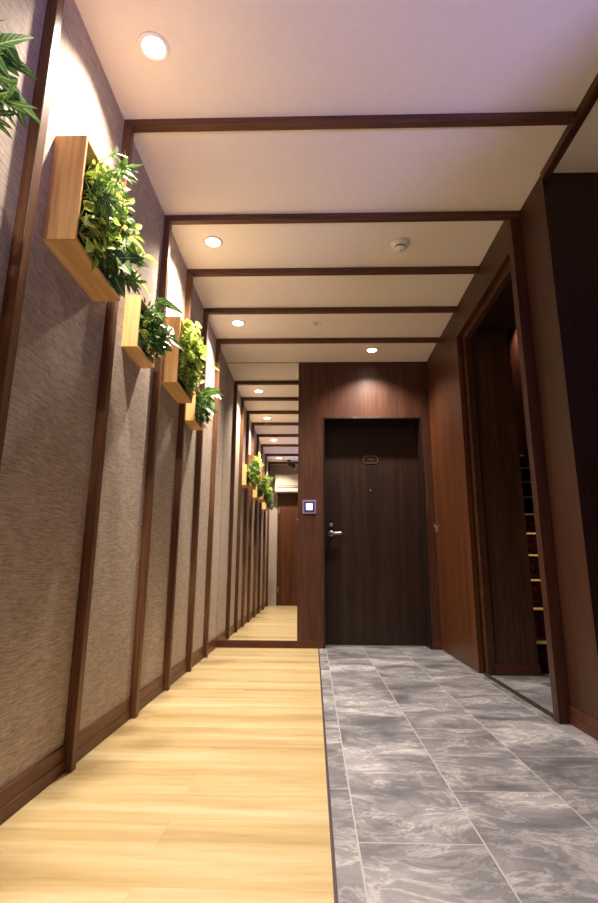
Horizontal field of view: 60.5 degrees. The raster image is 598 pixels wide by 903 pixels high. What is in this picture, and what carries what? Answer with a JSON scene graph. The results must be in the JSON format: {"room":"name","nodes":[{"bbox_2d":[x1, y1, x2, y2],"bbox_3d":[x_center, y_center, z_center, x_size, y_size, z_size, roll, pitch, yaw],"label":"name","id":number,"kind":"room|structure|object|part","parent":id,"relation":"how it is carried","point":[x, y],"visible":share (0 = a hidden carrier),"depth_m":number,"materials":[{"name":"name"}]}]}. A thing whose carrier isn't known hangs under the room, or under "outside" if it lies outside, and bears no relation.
{"room":"entrance hallway","nodes":[
{"label":"entrance hallway","id":0,"kind":"room"},
{"bbox_2d":[0,0,226,788],"bbox_3d":[-0.773,-0.101,2.191,0.060,2.560,5.105,0,-13,2],"label":"wall","id":1,"kind":"structure","parent":0,"point":[46,462],"depth_m":1.73,"materials":[{"name":"fabric"}]},
{"bbox_2d":[0,19,41,139],"bbox_3d":[-0.671,-0.794,1.083,0.205,0.287,0.343,0,-13,2],"label":"plant","id":2,"kind":"object","parent":1,"relation":"attached to","point":[10,95],"visible":1,"depth_m":1.12,"materials":[{"name":"green plant"}]},
{"bbox_2d":[0,0,64,468],"bbox_3d":[-0.750,-0.310,1.325,0.034,2.464,0.036,0,-13,2],"label":"batten","id":3,"kind":"object","parent":1,"relation":"attached to","point":[13,299],"visible":1,"depth_m":1.39,"materials":[{"name":"brown wood"}]},
{"bbox_2d":[63,126,133,772],"bbox_3d":[-0.734,-0.175,1.918,0.034,2.464,0.036,0,-13,2],"label":"batten","id":4,"kind":"object","parent":1,"relation":"attached to","point":[71,736],"visible":0.92,"depth_m":1.80,"materials":[{"name":"brown wood"}]},
{"bbox_2d":[42,135,158,300],"bbox_3d":[-0.636,-0.757,1.754,0.239,0.461,0.461,0,-13,2],"label":"planter box","id":5,"kind":"object","parent":1,"relation":"attached to","point":[86,219],"visible":1,"depth_m":1.64,"materials":[{"name":"brown wood"}]},
{"bbox_2d":[0,637,216,825],"bbox_3d":[-0.746,1.032,1.854,0.013,0.082,4.833,0,-13,2],"label":"baseboard","id":6,"kind":"structure","parent":1,"relation":"attached to","point":[15,795],"depth_m":1.75,"materials":[{"name":"brown wood"}]},
{"bbox_2d":[130,221,171,717],"bbox_3d":[-0.718,-0.040,2.511,0.034,2.464,0.036,0,-13,2],"label":"batten","id":7,"kind":"object","parent":1,"relation":"attached to","point":[157,371],"visible":0.84,"depth_m":2.43,"materials":[{"name":"brown wood"}]},
{"bbox_2d":[121,295,183,367],"bbox_3d":[-0.635,-0.543,2.306,0.210,0.285,0.274,0,-13,2],"label":"planter box","id":8,"kind":"object","parent":1,"relation":"attached to","point":[142,336],"visible":1,"depth_m":2.25,"materials":[{"name":"brown wood"}]},
{"bbox_2d":[163,274,192,690],"bbox_3d":[-0.704,0.073,3.010,0.034,2.464,0.036,0,-13,2],"label":"batten","id":9,"kind":"object","parent":1,"relation":"attached to","point":[189,285],"visible":0.84,"depth_m":2.91,"materials":[{"name":"brown wood"}]},
{"bbox_2d":[161,317,220,402],"bbox_3d":[-0.607,-0.530,2.959,0.231,0.446,0.445,0,-13,2],"label":"planter box","id":10,"kind":"object","parent":1,"relation":"attached to","point":[180,368],"visible":0.99,"depth_m":2.83,"materials":[{"name":"brown wood"}]},
{"bbox_2d":[186,313,208,671],"bbox_3d":[-0.690,0.186,3.503,0.034,2.464,0.036,0,-13,2],"label":"batten","id":11,"kind":"object","parent":1,"relation":"attached to","point":[192,589],"visible":0.8,"depth_m":3.41,"materials":[{"name":"brown wood"}]},
{"bbox_2d":[185,387,223,429],"bbox_3d":[-0.612,-0.299,3.347,0.199,0.293,0.291,0,-13,2],"label":"planter box","id":12,"kind":"object","parent":1,"relation":"attached to","point":[194,417],"visible":0.98,"depth_m":3.31,"materials":[{"name":"brown wood"}]},
{"bbox_2d":[203,343,220,657],"bbox_3d":[-0.677,0.299,4.002,0.034,2.464,0.036,0,-13,2],"label":"batten","id":13,"kind":"object","parent":1,"relation":"attached to","point":[218,345],"visible":0.8,"depth_m":3.95,"materials":[{"name":"brown wood"}]},
{"bbox_2d":[0,647,333,902],"bbox_3d":[-0.359,1.117,1.902,0.904,0.061,5.105,0,-13,2],"label":"boards","id":14,"kind":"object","parent":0,"point":[216,790],"visible":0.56,"depth_m":1.42,"materials":[{"name":"beige wood"}]},
{"bbox_2d":[216,362,440,649],"bbox_3d":[0.297,0.425,4.609,1.948,2.500,0.300,0,-13,2],"label":"wall","id":15,"kind":"structure","parent":0,"point":[326,389],"depth_m":4.61,"materials":[{"name":"brown wood"}]},
{"bbox_2d":[216,363,298,640],"bbox_3d":[-0.344,0.367,4.487,0.669,2.435,0.006,0,-13,2],"label":"mirror","id":16,"kind":"object","parent":15,"relation":"attached to","point":[257,600],"visible":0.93,"depth_m":4.46,"materials":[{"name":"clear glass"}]},
{"bbox_2d":[216,640,323,648],"bbox_3d":[-0.243,1.581,4.201,0.889,0.058,0.012,0,-13,2],"label":"baseboard","id":17,"kind":"structure","parent":15,"relation":"attached to","point":[220,643],"depth_m":4.20,"materials":[{"name":"brown wood"}]},
{"bbox_2d":[302,500,315,513],"bbox_3d":[0.089,0.480,4.440,0.120,0.120,0.016,0,-13,2],"label":"intercom panel","id":18,"kind":"object","parent":15,"relation":"attached to","point":[308,506],"visible":1,"depth_m":4.43,"materials":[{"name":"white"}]},
{"bbox_3d":[0.089,0.479,4.436,0.086,0.086,0.004,0,-13,2],"label":"glass","id":19,"kind":"part","parent":18,"relation":"part of","materials":[{"name":"white glass"}]},
{"bbox_2d":[323,417,431,649],"bbox_3d":[0.653,0.674,4.498,0.882,1.968,0.217,0,-13,2],"label":"door","id":20,"kind":"structure","parent":15,"relation":"in","point":[377,590],"depth_m":4.54,"materials":[{"name":"dark wood"},{"name":"bronze"},{"name":"brushed steel"}]},
{"bbox_3d":[0.320,0.724,4.531,0.123,0.052,0.059,0,-13,2],"label":"handle","id":21,"kind":"part","parent":20,"relation":"part of","materials":[{"name":"metal"}]},
{"bbox_3d":[0.619,-0.214,4.751,0.758,0.030,0.029,0,-13,2],"label":"closer arm","id":22,"kind":"part","parent":20,"relation":"part of","materials":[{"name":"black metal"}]},
{"bbox_3d":[0.648,1.641,4.324,0.850,0.006,0.033,0,-13,2],"label":"sill","id":23,"kind":"part","parent":20,"relation":"part of","materials":[{"name":"metal"}]},
{"bbox_2d":[74,0,597,362],"bbox_3d":[0.628,-1.474,2.024,2.873,0.060,5.965,0,-13,2],"label":"ceiling","id":24,"kind":"structure","parent":0,"point":[227,58],"depth_m":2.27,"materials":[{"name":"paint"}]},
{"bbox_2d":[137,31,169,62],"bbox_3d":[-0.532,-1.480,1.878,0.116,0.006,0.116,0,-13,2],"label":"recessed light","id":25,"kind":"object","parent":24,"relation":"in","point":[153,46],"visible":1,"depth_m":1.87,"materials":[{"name":"white"}]},
{"bbox_2d":[203,236,222,248],"bbox_3d":[-0.504,-1.225,3.001,0.116,0.006,0.116,0,-13,2],"label":"recessed light","id":26,"kind":"object","parent":24,"relation":"in","point":[214,242],"visible":1,"depth_m":3.00,"materials":[{"name":"white"}]},
{"bbox_2d":[230,319,244,326],"bbox_3d":[-0.476,-0.999,3.992,0.116,0.006,0.116,0,-13,2],"label":"recessed light","id":27,"kind":"object","parent":24,"relation":"in","point":[238,323],"visible":1,"depth_m":3.99,"materials":[{"name":"white"}]},
{"bbox_2d":[311,320,321,325],"bbox_3d":[0.133,-0.991,3.984,0.086,0.020,0.086,0,-13,2],"label":"sprinkler","id":28,"kind":"object","parent":24,"relation":"attached to","point":[316,322],"visible":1,"depth_m":3.97,"materials":[{"name":"plastic"}]},
{"bbox_2d":[216,337,439,343],"bbox_3d":[0.237,-0.920,4.254,1.848,0.036,0.036,0,-13,2],"label":"beam","id":29,"kind":"structure","parent":24,"relation":"attached to","point":[389,339],"depth_m":4.24,"materials":[{"name":"brown wood"}]},
{"bbox_2d":[204,306,456,314],"bbox_3d":[0.223,-1.034,3.755,1.848,0.036,0.036,0,-13,2],"label":"beam","id":30,"kind":"structure","parent":24,"relation":"attached to","point":[416,309],"depth_m":3.74,"materials":[{"name":"brown wood"}]},
{"bbox_2d":[187,266,478,276],"bbox_3d":[0.210,-1.146,3.262,1.848,0.036,0.036,0,-13,2],"label":"beam","id":31,"kind":"structure","parent":24,"relation":"attached to","point":[439,269],"depth_m":3.25,"materials":[{"name":"brown wood"}]},
{"bbox_2d":[164,211,519,224],"bbox_3d":[0.224,-1.259,2.762,1.903,0.036,0.036,0,-13,2],"label":"beam","id":32,"kind":"structure","parent":24,"relation":"attached to","point":[455,215],"depth_m":2.75,"materials":[{"name":"brown wood"}]},
{"bbox_2d":[124,111,575,132],"bbox_3d":[0.203,-1.394,2.170,1.894,0.036,0.036,0,-13,2],"label":"beam","id":33,"kind":"structure","parent":24,"relation":"attached to","point":[562,117],"depth_m":2.16,"materials":[{"name":"brown wood"}]},
{"bbox_2d":[365,347,378,352],"bbox_3d":[0.637,-0.883,4.472,0.116,0.006,0.116,0,-13,2],"label":"recessed light","id":34,"kind":"object","parent":24,"relation":"in","point":[371,349],"visible":1,"depth_m":4.47,"materials":[{"name":"white"}]},
{"bbox_2d":[391,237,409,252],"bbox_3d":[0.592,-1.198,2.996,0.108,0.049,0.108,0,-13,2],"label":"smoke detector","id":35,"kind":"object","parent":24,"relation":"attached to","point":[399,245],"visible":1,"depth_m":2.97,"materials":[{"name":"white plastic"}]},
{"bbox_2d":[540,73,597,179],"bbox_3d":[1.144,-1.602,1.225,0.038,0.040,2.538,0,-13,2],"label":"beam","id":36,"kind":"structure","parent":24,"relation":"attached to","point":[590,98],"depth_m":2.19,"materials":[{"name":"brown wood"}]},
{"bbox_2d":[433,642,441,649],"bbox_3d":[1.125,1.579,4.163,0.071,0.060,0.012,0,-13,2],"label":"baseboard","id":37,"kind":"structure","parent":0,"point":[436,645],"depth_m":4.16,"materials":[{"name":"brown wood"}]},
{"bbox_2d":[319,644,597,902],"bbox_3d":[1.665,1.026,1.449,3.151,0.060,6.010,0,-13,2],"label":"floor","id":38,"kind":"structure","parent":0,"point":[447,785],"depth_m":1.56,"materials":[{"name":"tile"}]},
{"bbox_2d":[318,648,337,902],"bbox_3d":[0.095,1.089,1.794,0.008,0.053,4.905,0,-13,2],"label":"edging","id":39,"kind":"object","parent":38,"relation":"on","point":[325,746],"visible":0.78,"depth_m":1.38,"materials":[{"name":"metal"}]},
{"bbox_2d":[483,674,553,718],"bbox_3d":[1.147,1.285,2.700,0.032,0.024,0.985,0,-13,2],"label":"threshold","id":40,"kind":"object","parent":38,"relation":"on","point":[500,683],"visible":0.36,"depth_m":2.63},
{"bbox_2d":[519,455,548,673],"bbox_3d":[2.016,0.578,5.120,0.948,2.448,3.374,0,-13,2],"label":"shelving unit","id":41,"kind":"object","parent":38,"relation":"on","point":[525,471],"depth_m":4.07,"materials":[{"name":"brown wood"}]},
{"bbox_2d":[427,221,509,382],"bbox_3d":[1.182,-0.945,3.715,0.070,0.215,2.005,0,-13,2],"label":"wall header","id":42,"kind":"structure","parent":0,"point":[495,260],"depth_m":3.31,"materials":[{"name":"brown wood"}]},
{"bbox_2d":[428,337,483,672],"bbox_3d":[1.157,0.388,3.944,0.058,2.279,0.962,0,-13,2],"label":"door","id":43,"kind":"structure","parent":42,"relation":"in","point":[460,619],"depth_m":3.79,"materials":[{"name":"brown wood"}]},
{"bbox_2d":[461,261,510,675],"bbox_3d":[1.185,0.171,2.986,0.055,2.285,1.039,0,-13,2],"label":"door frame","id":44,"kind":"structure","parent":42,"relation":"attached to","point":[472,426],"depth_m":3.38,"materials":[{"name":"brown wood"}]},
{"bbox_2d":[475,278,515,331],"bbox_3d":[1.899,-1.180,4.965,1.295,1.195,4.862,0,-13,2],"label":"ceiling","id":45,"kind":"structure","parent":0,"point":[501,316],"depth_m":3.45,"materials":[{"name":"brown wood"}]},
{"bbox_2d":[462,324,529,645],"bbox_3d":[2.005,-0.056,4.708,1.070,3.500,4.860,0,-13,2],"label":"wall","id":46,"kind":"structure","parent":0,"point":[512,333],"depth_m":5.86,"materials":[{"name":"brown wood"}]},
{"bbox_2d":[471,331,538,664],"bbox_3d":[1.360,0.269,3.459,0.270,2.305,0.065,0,-13,2],"label":"wall","id":47,"kind":"structure","parent":0,"point":[513,622],"depth_m":3.41,"materials":[{"name":"brown wood"}]},
{"bbox_2d":[495,664,540,675],"bbox_3d":[1.357,1.353,3.172,0.275,0.064,0.012,0,-13,2],"label":"baseboard","id":48,"kind":"structure","parent":47,"relation":"attached to","point":[501,669],"depth_m":3.17,"materials":[{"name":"brown wood"}]},
{"bbox_2d":[520,177,597,719],"bbox_3d":[1.199,-0.087,2.335,0.070,2.500,0.302,0,-13,2],"label":"wall","id":49,"kind":"structure","parent":0,"point":[581,656],"depth_m":2.28,"materials":[{"name":"brown wood"}]},
{"bbox_2d":[508,217,569,723],"bbox_3d":[1.141,-0.038,2.474,0.054,2.464,0.055,0,-13,2],"label":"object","id":50,"kind":"object","parent":49,"relation":"attached to","point":[554,639],"visible":1,"depth_m":2.41,"materials":[{"name":"brown wood"}]},
{"bbox_2d":[569,705,597,740],"bbox_3d":[1.153,1.092,2.053,0.009,0.074,0.273,0,-13,2],"label":"baseboard","id":51,"kind":"structure","parent":49,"relation":"attached to","point":[579,719],"depth_m":2.06,"materials":[{"name":"brown wood"}]},
{"bbox_2d":[542,172,597,653],"bbox_3d":[1.616,-0.115,2.206,0.910,2.500,0.060,0,-13,2],"label":"wall","id":52,"kind":"structure","parent":0,"point":[571,199],"depth_m":2.30,"materials":[{"name":"brown wood"}]}
]}

